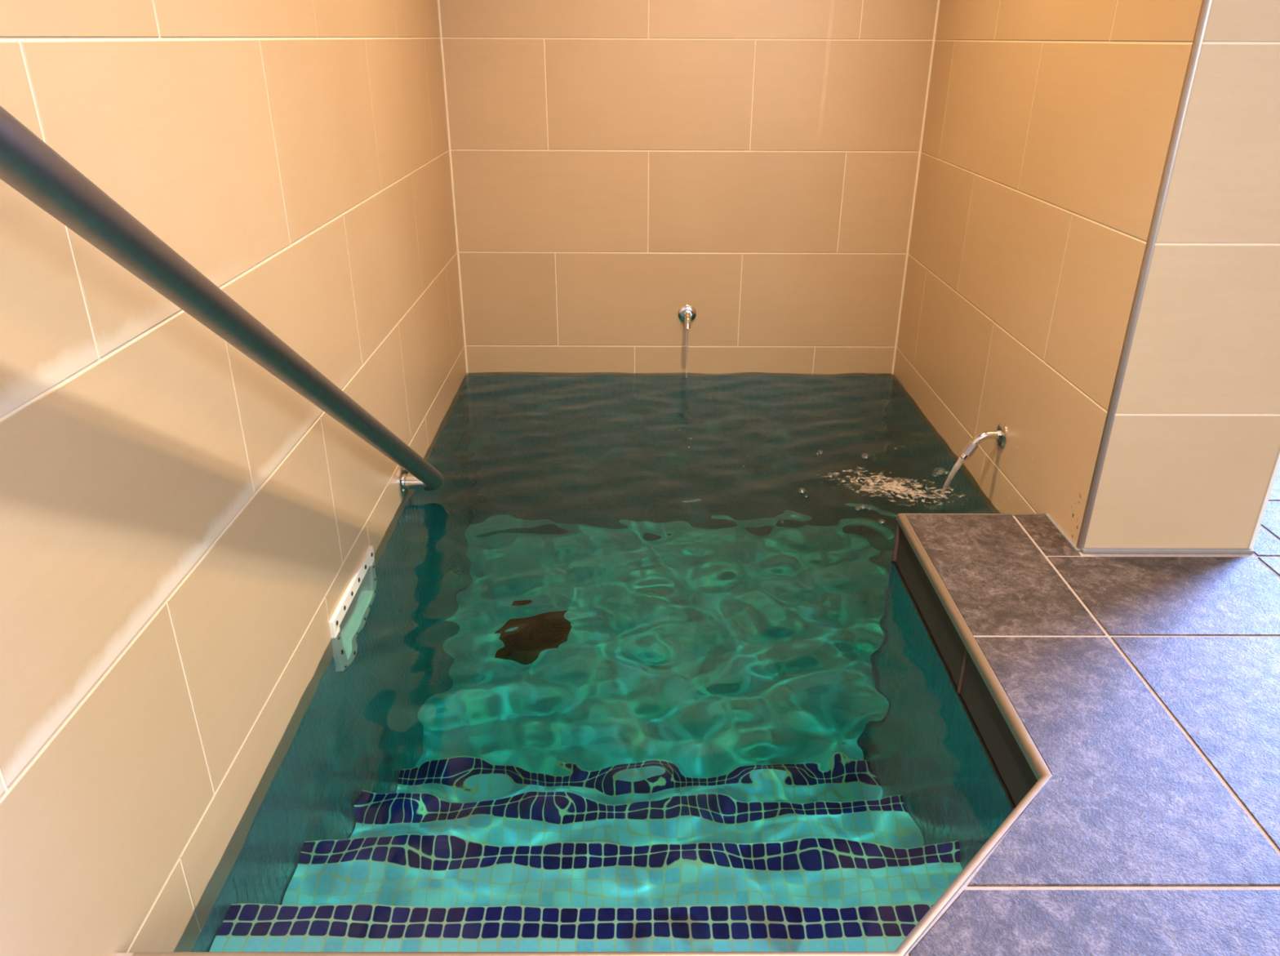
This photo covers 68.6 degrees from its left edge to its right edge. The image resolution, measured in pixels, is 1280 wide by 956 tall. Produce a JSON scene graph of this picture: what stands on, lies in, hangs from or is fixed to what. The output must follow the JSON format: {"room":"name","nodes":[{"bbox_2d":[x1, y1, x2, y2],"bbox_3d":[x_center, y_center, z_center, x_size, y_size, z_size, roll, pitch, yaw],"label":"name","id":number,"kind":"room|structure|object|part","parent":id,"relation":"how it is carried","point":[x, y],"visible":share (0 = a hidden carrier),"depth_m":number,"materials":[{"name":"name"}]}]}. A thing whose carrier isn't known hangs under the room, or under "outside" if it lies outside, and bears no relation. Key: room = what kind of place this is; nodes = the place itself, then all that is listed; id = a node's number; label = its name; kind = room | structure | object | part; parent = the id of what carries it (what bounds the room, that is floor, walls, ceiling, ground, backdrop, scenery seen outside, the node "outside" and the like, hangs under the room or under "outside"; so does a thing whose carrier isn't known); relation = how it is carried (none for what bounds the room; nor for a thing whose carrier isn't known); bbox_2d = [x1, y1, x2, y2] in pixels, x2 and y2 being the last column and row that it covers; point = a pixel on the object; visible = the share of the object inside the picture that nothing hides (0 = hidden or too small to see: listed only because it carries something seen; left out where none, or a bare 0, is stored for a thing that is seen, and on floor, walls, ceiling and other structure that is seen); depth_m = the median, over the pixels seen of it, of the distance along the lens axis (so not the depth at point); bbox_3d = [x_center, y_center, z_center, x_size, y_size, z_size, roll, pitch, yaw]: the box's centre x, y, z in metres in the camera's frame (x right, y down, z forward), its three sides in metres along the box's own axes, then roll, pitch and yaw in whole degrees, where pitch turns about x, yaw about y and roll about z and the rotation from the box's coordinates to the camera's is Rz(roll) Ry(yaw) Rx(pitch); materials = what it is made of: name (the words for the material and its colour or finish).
{"room":"spa plunge pool","nodes":[
{"label":"spa plunge pool","id":0,"kind":"room"},
{"bbox_2d":[0,0,466,955],"bbox_3d":[-0.558,-0.292,0.110,0.004,2.565,5.451,0,25,0],"label":"wall","id":1,"kind":"structure","parent":0,"point":[184,531],"depth_m":1.16,"materials":[{"name":"beige tile"}]},
{"bbox_2d":[0,105,444,497],"bbox_3d":[-0.510,-0.167,1.207,0.103,1.274,1.812,0,25,0],"label":"handrail","id":2,"kind":"object","parent":1,"relation":"attached to","point":[28,164],"visible":1,"depth_m":0.93,"materials":[{"name":"metal"}]},
{"bbox_3d":[-0.538,0.008,2.244,0.053,0.037,0.037,0,25,0],"label":"post","id":3,"kind":"part","parent":2,"relation":"part of","materials":[{"name":"silver metal"}]},
{"bbox_2d":[328,545,374,638],"bbox_3d":[-0.603,0.280,1.875,0.091,0.202,0.284,0,25,0],"label":"skimmer","id":4,"kind":"object","parent":1,"relation":"attached to","point":[368,558],"visible":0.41,"depth_m":1.82,"materials":[{"name":"white plastic"}]},
{"bbox_2d":[439,0,937,374],"bbox_3d":[0.138,-1.467,2.574,1.408,2.528,0.004,0,25,0],"label":"wall","id":5,"kind":"structure","parent":0,"point":[619,166],"depth_m":2.83,"materials":[{"name":"beige tile"}]},
{"bbox_2d":[437,0,468,373],"bbox_3d":[-0.565,-1.470,2.566,0.007,2.520,0.007,0,25,0],"label":"trim","id":6,"kind":"structure","parent":5,"relation":"attached to","point":[438,2],"depth_m":2.83,"materials":[{"name":"beige tile"}]},
{"bbox_2d":[678,305,696,328],"bbox_3d":[0.151,-0.511,2.987,0.058,0.065,0.062,0,25,0],"label":"spout","id":7,"kind":"object","parent":5,"relation":"attached to","point":[686,313],"visible":1,"depth_m":3.00,"materials":[{"name":"silver metal"}]},
{"bbox_2d":[891,0,940,373],"bbox_3d":[0.840,-1.467,2.573,0.007,2.520,0.007,0,25,0],"label":"trim","id":8,"kind":"structure","parent":5,"relation":"attached to","point":[938,2],"depth_m":2.83,"materials":[{"name":"beige tile"}]},
{"bbox_2d":[113,466,1279,955],"bbox_3d":[1.986,0.070,1.974,5.106,0.012,8.500,0,25,0],"label":"floor","id":9,"kind":"structure","parent":0,"point":[1146,686],"depth_m":1.31,"materials":[{"name":"tile"}]},
{"bbox_2d":[132,513,1052,955],"bbox_3d":[0.271,0.353,1.359,1.717,0.018,0.575,-22,33,-39],"label":"trim","id":10,"kind":"structure","parent":9,"relation":"attached to","point":[1033,757],"depth_m":1.20,"materials":[{"name":"metal"}]},
{"bbox_2d":[892,521,1037,805],"bbox_3d":[0.263,0.406,1.381,1.730,0.122,0.575,-22,33,-38],"label":"pool wall","id":11,"kind":"structure","parent":9,"relation":"attached to","point":[1018,775],"depth_m":1.55,"materials":[{"name":"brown tile"}]},
{"bbox_2d":[893,0,1279,547],"bbox_3d":[1.003,-1.810,3.335,0.329,2.545,4.432,0,25,0],"label":"wall","id":12,"kind":"structure","parent":0,"point":[1048,126],"depth_m":1.76,"materials":[{"name":"beige tile"}]},
{"bbox_2d":[959,422,1007,460],"bbox_3d":[0.795,-0.085,2.184,0.092,0.092,0.058,0,25,0],"label":"spout","id":13,"kind":"object","parent":12,"relation":"attached to","point":[1000,434],"visible":1,"depth_m":2.17,"materials":[{"name":"silver metal"}]},
{"bbox_2d":[940,455,965,494],"bbox_3d":[0.744,-0.005,2.236,0.023,0.120,0.055,-19,31,-35],"label":"water jet","id":14,"kind":"object","parent":13,"relation":"attached to","point":[960,461],"visible":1,"depth_m":2.23,"materials":[{"name":"beige liquid"}]},
{"bbox_2d":[1075,0,1212,551],"bbox_3d":[0.849,-0.942,1.296,0.010,2.386,0.010,0,25,0],"label":"trim","id":15,"kind":"structure","parent":12,"relation":"attached to","point":[1206,4],"depth_m":1.56,"materials":[{"name":"metal"}]},
{"bbox_2d":[1044,513,1253,554],"bbox_3d":[1.004,0.108,1.865,0.337,0.008,0.160,0,25,0],"label":"trim","id":16,"kind":"structure","parent":12,"relation":"attached to","point":[1085,550],"depth_m":1.79,"materials":[{"name":"silver metal"}]},
{"bbox_2d":[1248,450,1279,549],"bbox_3d":[1.176,-0.942,1.300,0.008,2.386,0.014,0,25,0],"label":"trim","id":17,"kind":"structure","parent":12,"relation":"attached to","point":[1272,481],"depth_m":1.76,"materials":[{"name":"white plastic"}]},
{"bbox_3d":[0.134,0.675,2.344,1.448,1.190,2.274,0,25,0],"label":"basin","id":18,"kind":"object","parent":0,"visible":0},
{"bbox_2d":[173,371,1016,951],"bbox_3d":[0.099,0.684,2.343,1.518,1.235,2.283,0,25,0],"label":"pool water","id":19,"kind":"object","parent":18,"relation":"in","point":[588,687],"visible":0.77,"depth_m":1.55,"materials":[{"name":"teal liquid"}]},
{"bbox_2d":[842,470,951,501],"bbox_3d":[0.615,0.021,2.316,0.415,0.007,0.300,0,25,0],"label":"foam","id":20,"kind":"object","parent":19,"relation":"on","point":[894,485],"visible":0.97,"depth_m":2.31,"materials":[{"name":"beige"}]},
{"bbox_2d":[933,466,946,471],"bbox_3d":[0.765,-0.019,2.391,0.034,0.014,0.033,0,25,0],"label":"bubble","id":21,"kind":"object","parent":19,"relation":"on","point":[938,468],"visible":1,"depth_m":2.40,"materials":[{"name":"liquid"}]}
]}

